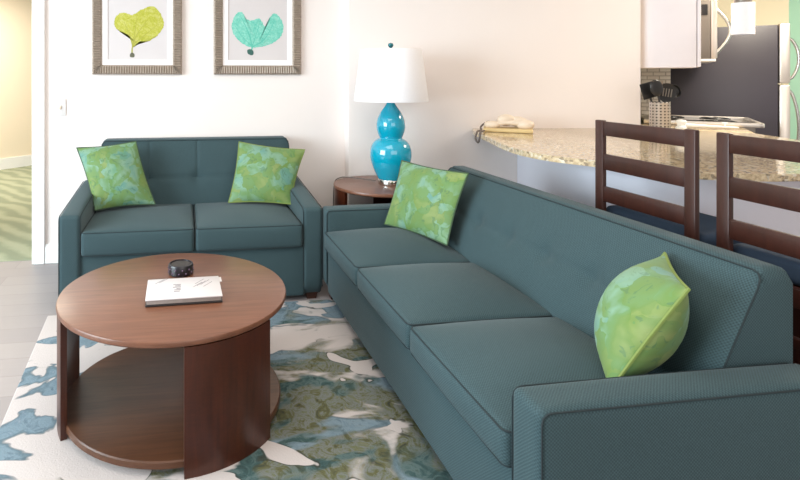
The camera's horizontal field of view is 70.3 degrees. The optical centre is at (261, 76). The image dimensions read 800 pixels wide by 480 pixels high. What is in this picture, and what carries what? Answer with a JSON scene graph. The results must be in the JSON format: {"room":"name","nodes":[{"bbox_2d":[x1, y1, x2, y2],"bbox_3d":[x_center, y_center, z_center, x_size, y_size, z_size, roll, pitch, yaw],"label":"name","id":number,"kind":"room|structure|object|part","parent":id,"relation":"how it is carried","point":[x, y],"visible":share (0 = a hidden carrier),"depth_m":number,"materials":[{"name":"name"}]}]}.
{"room":"living room","nodes":[
{"label":"living room","id":0,"kind":"room"},
{"bbox_2d":[0,0,31,158],"bbox_3d":[-3.958,0.030,6.781,0.100,2.440,3.800,0,0,35],"label":"wall","id":1,"kind":"structure","parent":0,"point":[15,15],"depth_m":7.50,"materials":[{"name":"paint"}]},
{"bbox_2d":[0,155,31,169],"bbox_3d":[-3.909,1.175,6.748,0.018,0.150,3.800,0,0,35],"label":"baseboard","id":2,"kind":"structure","parent":1,"relation":"attached to","point":[20,161],"depth_m":7.49,"materials":[{"name":"paint"}]},
{"bbox_2d":[0,165,330,426],"bbox_3d":[-0.015,1.298,4.038,12.100,0.104,11.200,0,0,-8],"label":"floor","id":3,"kind":"structure","parent":0,"point":[28,291],"depth_m":3.22,"materials":[{"name":"grey wood"}]},
{"bbox_2d":[58,136,322,298],"bbox_3d":[-0.420,0.832,3.351,1.428,0.836,0.858,0,0,-8],"label":"loveseat","id":4,"kind":"object","parent":3,"relation":"on","point":[190,180],"visible":0.72,"depth_m":3.04,"materials":[{"name":"teal fabric"}]},
{"bbox_3d":[-1.062,0.955,3.221,0.120,0.565,0.740,0,0,-8],"label":"arm","id":5,"kind":"part","parent":4,"relation":"part of"},
{"bbox_2d":[76,141,155,210],"bbox_3d":[-0.899,0.600,3.350,0.469,0.391,0.195,0,0,-16],"label":"throw pillow","id":6,"kind":"object","parent":4,"relation":"on","point":[115,175],"visible":1,"depth_m":3.30,"materials":[{"name":"green fabric"}]},
{"bbox_2d":[81,204,193,256],"bbox_3d":[-0.699,0.881,3.190,0.592,0.178,0.617,0,0,-8],"label":"seat cushion","id":7,"kind":"object","parent":4,"relation":"on","point":[158,229],"depth_m":2.92,"materials":[{"name":"teal fabric"}]},
{"bbox_3d":[-0.433,0.802,3.642,1.248,0.776,0.279,0,0,-8],"label":"backrest","id":8,"kind":"part","parent":4,"relation":"part of","materials":[{"name":"teal fabric"}]},
{"bbox_2d":[194,202,301,250],"bbox_3d":[-0.107,0.881,3.274,0.592,0.178,0.617,0,0,-8],"label":"seat cushion","id":9,"kind":"object","parent":4,"relation":"on","point":[218,226],"depth_m":3.01,"materials":[{"name":"teal fabric"}]},
{"bbox_2d":[228,141,304,204],"bbox_3d":[0.035,0.607,3.477,0.478,0.369,0.199,0,0,5],"label":"throw pillow","id":10,"kind":"object","parent":4,"relation":"on","point":[267,174],"visible":0.99,"depth_m":3.43,"materials":[{"name":"green fabric"}]},
{"bbox_3d":[0.233,0.955,3.404,0.120,0.565,0.740,0,0,-8],"label":"arm","id":11,"kind":"part","parent":4,"relation":"part of"},
{"bbox_3d":[0.277,1.230,3.102,0.066,0.040,0.066,0,0,-8],"label":"leg","id":12,"kind":"part","parent":4,"relation":"part of","materials":[{"name":"brown wood"}]},
{"bbox_2d":[0,299,452,479],"bbox_3d":[-0.083,1.244,1.842,1.620,0.011,2.351,0,0,-12],"label":"area rug","id":13,"kind":"object","parent":3,"relation":"on","point":[338,416],"visible":0.41,"depth_m":1.94,"materials":[{"name":"multicoloured carpet"}]},
{"bbox_2d":[56,253,285,479],"bbox_3d":[-0.335,1.024,2.089,0.854,0.428,0.854,0,0,-8],"label":"coffee table","id":14,"kind":"object","parent":13,"relation":"on","point":[195,388],"visible":0.98,"depth_m":1.85,"materials":[{"name":"brown wood"}]},
{"bbox_3d":[-0.723,1.036,2.013,0.054,0.406,0.331,0,0,-11],"label":"panel","id":15,"kind":"part","parent":14,"relation":"part of","materials":[{"name":"brown wood"}]},
{"bbox_2d":[66,347,279,469],"bbox_3d":[-0.335,1.204,2.089,0.810,0.026,0.810,0,0,-8],"label":"shelf","id":16,"kind":"object","parent":14,"relation":"attached to","point":[126,410],"depth_m":1.92,"materials":[{"name":"brown wood"}]},
{"bbox_2d":[168,259,193,276],"bbox_3d":[-0.335,0.788,2.247,0.108,0.043,0.107,0,0,-8],"label":"tin","id":17,"kind":"object","parent":14,"relation":"on","point":[180,267],"visible":1,"depth_m":2.21,"materials":[{"name":"black metal"}]},
{"bbox_2d":[145,276,222,306],"bbox_3d":[-0.286,0.796,2.031,0.281,0.027,0.199,0,0,-9],"label":"booklet","id":18,"kind":"object","parent":14,"relation":"on","point":[192,290],"visible":1,"depth_m":1.99,"materials":[{"name":"grey paper"}]},
{"bbox_3d":[-0.102,1.036,1.768,0.331,0.406,0.054,0,0,-36],"label":"panel","id":19,"kind":"part","parent":14,"relation":"part of","materials":[{"name":"brown wood"}]},
{"bbox_2d":[322,166,799,479],"bbox_3d":[0.860,0.869,2.203,0.825,0.740,1.945,0,0,-8],"label":"sofa","id":20,"kind":"object","parent":13,"relation":"on","point":[485,338],"visible":0.88,"depth_m":1.55,"materials":[{"name":"teal fabric"}]},
{"bbox_3d":[0.740,0.966,3.108,0.800,0.478,0.120,0,0,-8],"label":"arm","id":21,"kind":"part","parent":20,"relation":"part of"},
{"bbox_2d":[325,228,468,284],"bbox_3d":[0.657,0.895,2.752,0.578,0.205,0.565,0,0,-8],"label":"seat cushion","id":22,"kind":"object","parent":20,"relation":"on","point":[347,250],"depth_m":2.62,"materials":[{"name":"teal fabric"}]},
{"bbox_2d":[384,160,468,245],"bbox_3d":[0.841,0.640,2.848,0.173,0.341,0.471,0,0,-29],"label":"throw pillow","id":23,"kind":"object","parent":20,"relation":"on","point":[425,200],"visible":1,"depth_m":2.77,"materials":[{"name":"green fabric"}]},
{"bbox_2d":[357,263,551,348],"bbox_3d":[0.737,0.895,2.186,0.578,0.205,0.565,0,0,-8],"label":"seat cushion","id":24,"kind":"object","parent":20,"relation":"on","point":[398,297],"depth_m":2.07,"materials":[{"name":"teal fabric"}]},
{"bbox_2d":[410,317,647,465],"bbox_3d":[0.817,0.895,1.621,0.578,0.205,0.565,0,0,-8],"label":"seat cushion","id":25,"kind":"object","parent":20,"relation":"on","point":[472,367],"depth_m":1.57,"materials":[{"name":"teal fabric"}]},
{"bbox_3d":[1.125,0.839,2.239,0.280,0.680,1.696,0,0,-8],"label":"backrest","id":26,"kind":"part","parent":20,"relation":"part of","materials":[{"name":"teal fabric"}]},
{"bbox_2d":[594,252,690,377],"bbox_3d":[1.052,0.664,1.520,0.234,0.287,0.368,0,0,21],"label":"throw pillow","id":27,"kind":"object","parent":20,"relation":"on","point":[642,316],"visible":0.93,"depth_m":1.41,"materials":[{"name":"green fabric"}]},
{"bbox_3d":[0.995,0.966,1.301,0.800,0.478,0.120,0,0,-8],"label":"arm","id":28,"kind":"part","parent":20,"relation":"part of"},
{"bbox_2d":[333,175,395,205],"bbox_3d":[0.781,0.970,3.516,0.636,0.560,0.636,0,0,-8],"label":"end table","id":29,"kind":"object","parent":3,"relation":"on","point":[381,194],"visible":0.23,"depth_m":3.43,"materials":[{"name":"brown wood"}]},
{"bbox_3d":[0.499,0.982,3.521,0.064,0.537,0.323,0,0,1],"label":"panel","id":30,"kind":"part","parent":29,"relation":"part of","materials":[{"name":"brown wood"}]},
{"bbox_2d":[333,43,428,205],"bbox_3d":[0.782,0.434,3.510,0.581,1.312,0.486,0,0,-8],"label":"table lamp","id":31,"kind":"object","parent":29,"relation":"on","point":[390,76],"visible":0.92,"depth_m":3.39,"materials":[{"name":"blue ceramic"}]},
{"bbox_3d":[0.619,0.882,3.647,0.295,0.417,0.068,0,0,22],"label":"power cord","id":32,"kind":"part","parent":31,"relation":"part of","materials":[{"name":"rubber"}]},
{"bbox_3d":[0.830,-0.011,3.516,0.470,0.332,0.470,0,0,-8],"label":"lamp shade","id":33,"kind":"part","parent":31,"relation":"part of","materials":[{"name":"fabric"}]},
{"bbox_3d":[0.926,0.982,3.758,0.323,0.537,0.064,0,0,31],"label":"panel","id":34,"kind":"part","parent":29,"relation":"part of","materials":[{"name":"brown wood"}]},
{"bbox_2d":[472,128,799,235],"bbox_3d":[2.204,0.807,2.983,1.765,0.885,1.963,0,0,10],"label":"breakfast bar","id":35,"kind":"object","parent":3,"relation":"on","point":[560,162],"visible":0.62,"depth_m":2.63,"materials":[{"name":"stone"}]},
{"bbox_2d":[474,114,534,142],"bbox_3d":[1.582,0.338,3.551,0.357,0.176,0.330,0,0,24],"label":"telephone","id":36,"kind":"object","parent":35,"relation":"on","point":[521,125],"visible":1,"depth_m":3.59,"materials":[{"name":"plastic"}]},
{"bbox_3d":[1.452,0.361,3.594,0.068,0.130,0.298,0,0,38],"label":"cord","id":37,"kind":"part","parent":36,"relation":"part of","materials":[{"name":"plastic"}]},
{"bbox_2d":[649,101,670,127],"bbox_3d":[2.608,0.264,3.572,0.118,0.202,0.118,0,0,-8],"label":"utensil holder","id":38,"kind":"object","parent":35,"relation":"on","point":[659,112],"visible":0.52,"depth_m":3.53,"materials":[{"name":"ceramic"}]},
{"bbox_2d":[640,81,655,101],"bbox_3d":[2.563,0.189,3.600,0.139,0.326,0.012,0,0,0],"label":"slotted turner","id":39,"kind":"object","parent":38,"relation":"in","point":[645,87],"visible":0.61,"depth_m":3.60,"materials":[{"name":"black plastic"}]},
{"bbox_2d":[650,80,662,101],"bbox_3d":[2.575,0.184,3.539,0.110,0.335,0.024,0,0,3],"label":"serving spoon","id":40,"kind":"object","parent":38,"relation":"in","point":[656,87],"visible":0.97,"depth_m":3.53,"materials":[{"name":"black plastic"}]},
{"bbox_2d":[660,83,675,101],"bbox_3d":[2.638,0.196,3.557,0.125,0.311,0.015,0,0,0],"label":"skimmer","id":41,"kind":"object","parent":38,"relation":"in","point":[669,91],"visible":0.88,"depth_m":3.55,"materials":[{"name":"black plastic"}]},
{"bbox_2d":[672,84,681,97],"bbox_3d":[2.665,0.200,3.578,0.165,0.304,0.049,0,0,-8],"label":"ladle","id":42,"kind":"object","parent":38,"relation":"in","point":[678,89],"visible":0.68,"depth_m":3.58,"materials":[{"name":"black plastic"}]},
{"bbox_2d":[595,120,741,245],"bbox_3d":[1.617,0.716,2.124,0.327,1.068,0.462,0,0,-8],"label":"bar stool","id":43,"kind":"object","parent":3,"relation":"on","point":[686,220],"visible":0.41,"depth_m":2.05,"materials":[{"name":"brown wood"}]},
{"bbox_3d":[1.436,0.716,2.310,0.020,1.068,0.043,0,0,-8],"label":"post","id":44,"kind":"part","parent":43,"relation":"part of","materials":[{"name":"brown wood"}]},
{"bbox_3d":[1.465,0.490,2.103,0.014,0.064,0.384,0,0,-8],"label":"rail","id":45,"kind":"part","parent":43,"relation":"part of","materials":[{"name":"brown wood"}]},
{"bbox_3d":[1.465,0.355,2.103,0.014,0.066,0.384,0,0,-8],"label":"rail","id":46,"kind":"part","parent":43,"relation":"part of","materials":[{"name":"brown wood"}]},
{"bbox_3d":[1.465,0.216,2.103,0.014,0.060,0.384,0,0,-8],"label":"rail","id":47,"kind":"part","parent":43,"relation":"part of","materials":[{"name":"brown wood"}]},
{"bbox_2d":[606,205,741,245],"bbox_3d":[1.635,0.579,2.127,0.291,0.090,0.454,0,0,-8],"label":"seat cushion","id":48,"kind":"object","parent":43,"relation":"on","point":[707,223],"depth_m":2.05,"materials":[{"name":"blue fabric"}]},
{"bbox_3d":[1.495,0.716,1.895,0.020,1.068,0.043,0,0,-8],"label":"post","id":49,"kind":"part","parent":43,"relation":"part of","materials":[{"name":"brown wood"}]},
{"bbox_2d":[641,124,752,132],"bbox_3d":[3.121,0.810,3.949,0.620,0.880,0.450,0,0,35],"label":"base cabinet","id":50,"kind":"object","parent":3,"relation":"on","point":[739,130],"visible":0.09,"depth_m":3.84,"materials":[{"name":"white paint"}]},
{"bbox_2d":[675,119,738,128],"bbox_3d":[3.156,0.337,3.871,0.364,0.066,0.068,0,0,21],"label":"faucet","id":51,"kind":"object","parent":50,"relation":"on","point":[681,124],"visible":1,"depth_m":3.88,"materials":[{"name":"white metal"}]},
{"bbox_3d":[3.179,0.345,3.862,0.315,0.026,0.044,0,0,21],"label":"spout","id":52,"kind":"part","parent":51,"relation":"part of","materials":[{"name":"white plastic"}]},
{"bbox_2d":[716,132,799,364],"bbox_3d":[1.692,0.716,1.593,0.327,1.068,0.462,0,0,-8],"label":"bar stool","id":53,"kind":"object","parent":3,"relation":"on","point":[778,248],"visible":0.63,"depth_m":1.69,"materials":[{"name":"brown wood"}]},
{"bbox_3d":[1.511,0.716,1.779,0.020,1.068,0.043,0,0,-8],"label":"post","id":54,"kind":"part","parent":53,"relation":"part of","materials":[{"name":"brown wood"}]},
{"bbox_3d":[1.540,0.490,1.572,0.014,0.064,0.384,0,0,-8],"label":"rail","id":55,"kind":"part","parent":53,"relation":"part of","materials":[{"name":"brown wood"}]},
{"bbox_3d":[1.540,0.355,1.572,0.014,0.066,0.384,0,0,-8],"label":"rail","id":56,"kind":"part","parent":53,"relation":"part of","materials":[{"name":"brown wood"}]},
{"bbox_3d":[1.540,0.216,1.572,0.014,0.060,0.384,0,0,-8],"label":"rail","id":57,"kind":"part","parent":53,"relation":"part of","materials":[{"name":"brown wood"}]},
{"bbox_2d":[733,243,799,285],"bbox_3d":[1.710,0.579,1.596,0.291,0.090,0.454,0,0,-8],"label":"seat cushion","id":58,"kind":"object","parent":53,"relation":"on","point":[791,265],"depth_m":1.66,"materials":[{"name":"blue fabric"}]},
{"bbox_3d":[1.686,0.637,1.593,0.307,0.055,0.450,0,0,-8],"label":"seat frame","id":59,"kind":"part","parent":53,"relation":"part of","materials":[{"name":"brown wood"}]},
{"bbox_3d":[1.797,0.950,1.818,0.037,0.600,0.039,0,0,-8],"label":"leg","id":60,"kind":"part","parent":53,"relation":"part of","materials":[{"name":"brown wood"}]},
{"bbox_2d":[45,0,344,243],"bbox_3d":[-1.484,0.030,3.709,4.500,2.440,0.100,0,0,-8],"label":"wall","id":61,"kind":"structure","parent":0,"point":[307,108],"depth_m":3.80,"materials":[{"name":"paint"}]},
{"bbox_2d":[32,0,44,263],"bbox_3d":[-2.027,0.190,3.627,1.140,2.120,0.139,0,0,-8],"label":"trim","id":62,"kind":"structure","parent":61,"relation":"attached to","point":[38,6],"depth_m":3.63,"materials":[{"name":"paint"}]},
{"bbox_2d":[45,244,57,263],"bbox_3d":[-0.427,1.186,3.800,2.077,0.128,0.020,0,0,-8],"label":"baseboard","id":63,"kind":"structure","parent":61,"relation":"attached to","point":[51,250],"depth_m":3.65,"materials":[{"name":"paint"}]},
{"bbox_2d":[55,99,65,115],"bbox_3d":[-1.359,0.205,3.668,0.074,0.116,0.016,0,0,-8],"label":"light switch","id":64,"kind":"object","parent":61,"relation":"attached to","point":[60,104],"visible":1,"depth_m":3.67,"materials":[{"name":"beige plastic"}]},
{"bbox_2d":[92,0,181,73],"bbox_3d":[-0.852,-0.337,3.728,0.601,0.637,0.036,0,0,-8],"label":"framed print","id":65,"kind":"object","parent":61,"relation":"attached to","point":[129,36],"visible":1,"depth_m":3.73,"materials":[{"name":"paper"}]},
{"bbox_3d":[-0.829,-0.282,3.742,0.238,0.276,0.001,0,0,-8],"label":"printed stem","id":66,"kind":"part","parent":65,"relation":"part of","materials":[{"name":"green"}]},
{"bbox_2d":[214,0,300,73],"bbox_3d":[-0.028,-0.337,3.845,0.622,0.637,0.036,0,0,-8],"label":"framed print","id":67,"kind":"object","parent":61,"relation":"attached to","point":[251,36],"visible":1,"depth_m":3.85,"materials":[{"name":"paper"}]},
{"bbox_3d":[-0.050,-0.298,3.852,0.284,0.245,0.001,0,0,-8],"label":"printed stem","id":68,"kind":"part","parent":67,"relation":"part of","materials":[{"name":"teal paper"}]},
{"bbox_2d":[345,0,640,204],"bbox_3d":[1.646,0.030,3.981,2.117,2.440,0.211,0,0,-1],"label":"wall","id":69,"kind":"structure","parent":0,"point":[546,63],"depth_m":3.88,"materials":[{"name":"paint"}]},
{"bbox_2d":[641,0,788,123],"bbox_3d":[4.435,0.030,5.471,1.230,2.440,0.080,0,0,35],"label":"wall","id":70,"kind":"structure","parent":0,"point":[767,12],"depth_m":5.18,"materials":[{"name":"paint"}]},
{"bbox_2d":[789,0,799,138],"bbox_3d":[5.664,0.030,4.611,1.770,2.440,0.080,0,0,35],"label":"wall","id":71,"kind":"structure","parent":0,"point":[794,5],"depth_m":5.06,"materials":[{"name":"paint"}]},
{"bbox_3d":[-0.015,-1.240,4.038,12.100,0.100,11.200,0,0,-8],"label":"ceiling","id":72,"kind":"structure","parent":0,"visible":0},
{"bbox_2d":[731,0,754,34],"bbox_3d":[3.182,-0.735,3.606,0.120,0.910,0.120,0,0,-8],"label":"pendant light","id":73,"kind":"object","parent":72,"relation":"hanging from","point":[742,11],"visible":1,"depth_m":3.56,"materials":[{"name":"fabric"}]},
{"bbox_3d":[4.046,1.300,5.672,3.600,0.100,2.300,0,0,-8],"label":"floor","id":74,"kind":"structure","parent":0,"visible":0},
{"bbox_2d":[644,114,764,133],"bbox_3d":[3.537,0.777,4.408,0.736,0.886,0.766,0,0,35],"label":"range","id":75,"kind":"object","parent":74,"relation":"on","point":[747,123],"visible":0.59,"depth_m":4.23,"materials":[{"name":"grey metal"}]},
{"bbox_2d":[644,116,750,122],"bbox_3d":[3.514,0.357,4.424,0.680,0.014,0.750,0,0,35],"label":"cooktop","id":76,"kind":"object","parent":75,"relation":"in","point":[690,119],"depth_m":4.41,"materials":[{"name":"white metal"}]},
{"bbox_2d":[671,23,799,139],"bbox_3d":[4.192,0.395,5.005,0.966,1.670,0.800,0,0,35],"label":"refrigerator","id":77,"kind":"object","parent":74,"relation":"on","point":[745,75],"visible":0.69,"depth_m":4.58,"materials":[{"name":"black metal"}]},
{"bbox_3d":[4.507,-0.194,4.786,0.068,0.492,0.800,0,0,35],"label":"door","id":78,"kind":"part","parent":77,"relation":"part of","materials":[{"name":"silver metal"}]},
{"bbox_3d":[4.507,0.627,4.786,0.068,1.125,0.800,0,0,35],"label":"door","id":79,"kind":"part","parent":77,"relation":"part of","materials":[{"name":"silver metal"}]},
{"bbox_3d":[4.350,-0.149,4.456,0.077,0.358,0.022,0,0,35],"label":"door handle","id":80,"kind":"part","parent":77,"relation":"part of","materials":[{"name":"silver metal"}]},
{"bbox_3d":[4.349,0.422,4.457,0.079,0.646,0.022,0,0,35],"label":"door handle","id":81,"kind":"part","parent":77,"relation":"part of","materials":[{"name":"silver metal"}]},
{"bbox_3d":[3.328,0.030,4.878,1.624,2.440,1.732,0,0,-8],"label":"wall","id":82,"kind":"structure","parent":0,"visible":0},
{"bbox_2d":[641,68,670,119],"bbox_3d":[3.548,0.110,4.913,0.215,0.560,0.050,0,0,35],"label":"wall tile","id":83,"kind":"structure","parent":82,"relation":"attached to","point":[664,74],"depth_m":4.91,"materials":[{"name":"beige tile"}]},
{"bbox_2d":[641,0,700,68],"bbox_3d":[3.018,-0.456,4.024,0.366,0.780,0.445,0,0,35],"label":"upper cabinet","id":84,"kind":"object","parent":82,"relation":"attached to","point":[670,29],"visible":0.89,"depth_m":3.85,"materials":[{"name":"white paint"}]},
{"bbox_3d":[3.140,-0.456,3.938,0.020,0.772,0.441,0,0,35],"label":"door","id":85,"kind":"part","parent":84,"relation":"part of","materials":[{"name":"white paint"}]},
{"bbox_2d":[701,0,731,63],"bbox_3d":[3.448,-0.346,4.468,0.561,0.460,0.764,0,0,35],"label":"microwave","id":86,"kind":"object","parent":82,"relation":"attached to","point":[709,10],"visible":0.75,"depth_m":4.08,"materials":[{"name":"grey metal"}]},
{"bbox_3d":[3.588,-0.357,4.373,0.036,0.438,0.760,0,0,35],"label":"door","id":87,"kind":"part","parent":86,"relation":"part of","materials":[{"name":"silver metal"}]},
{"bbox_3d":[3.467,-0.346,4.097,0.105,0.354,0.024,0,0,35],"label":"handle","id":88,"kind":"part","parent":86,"relation":"part of","materials":[{"name":"silver metal"}]}
]}

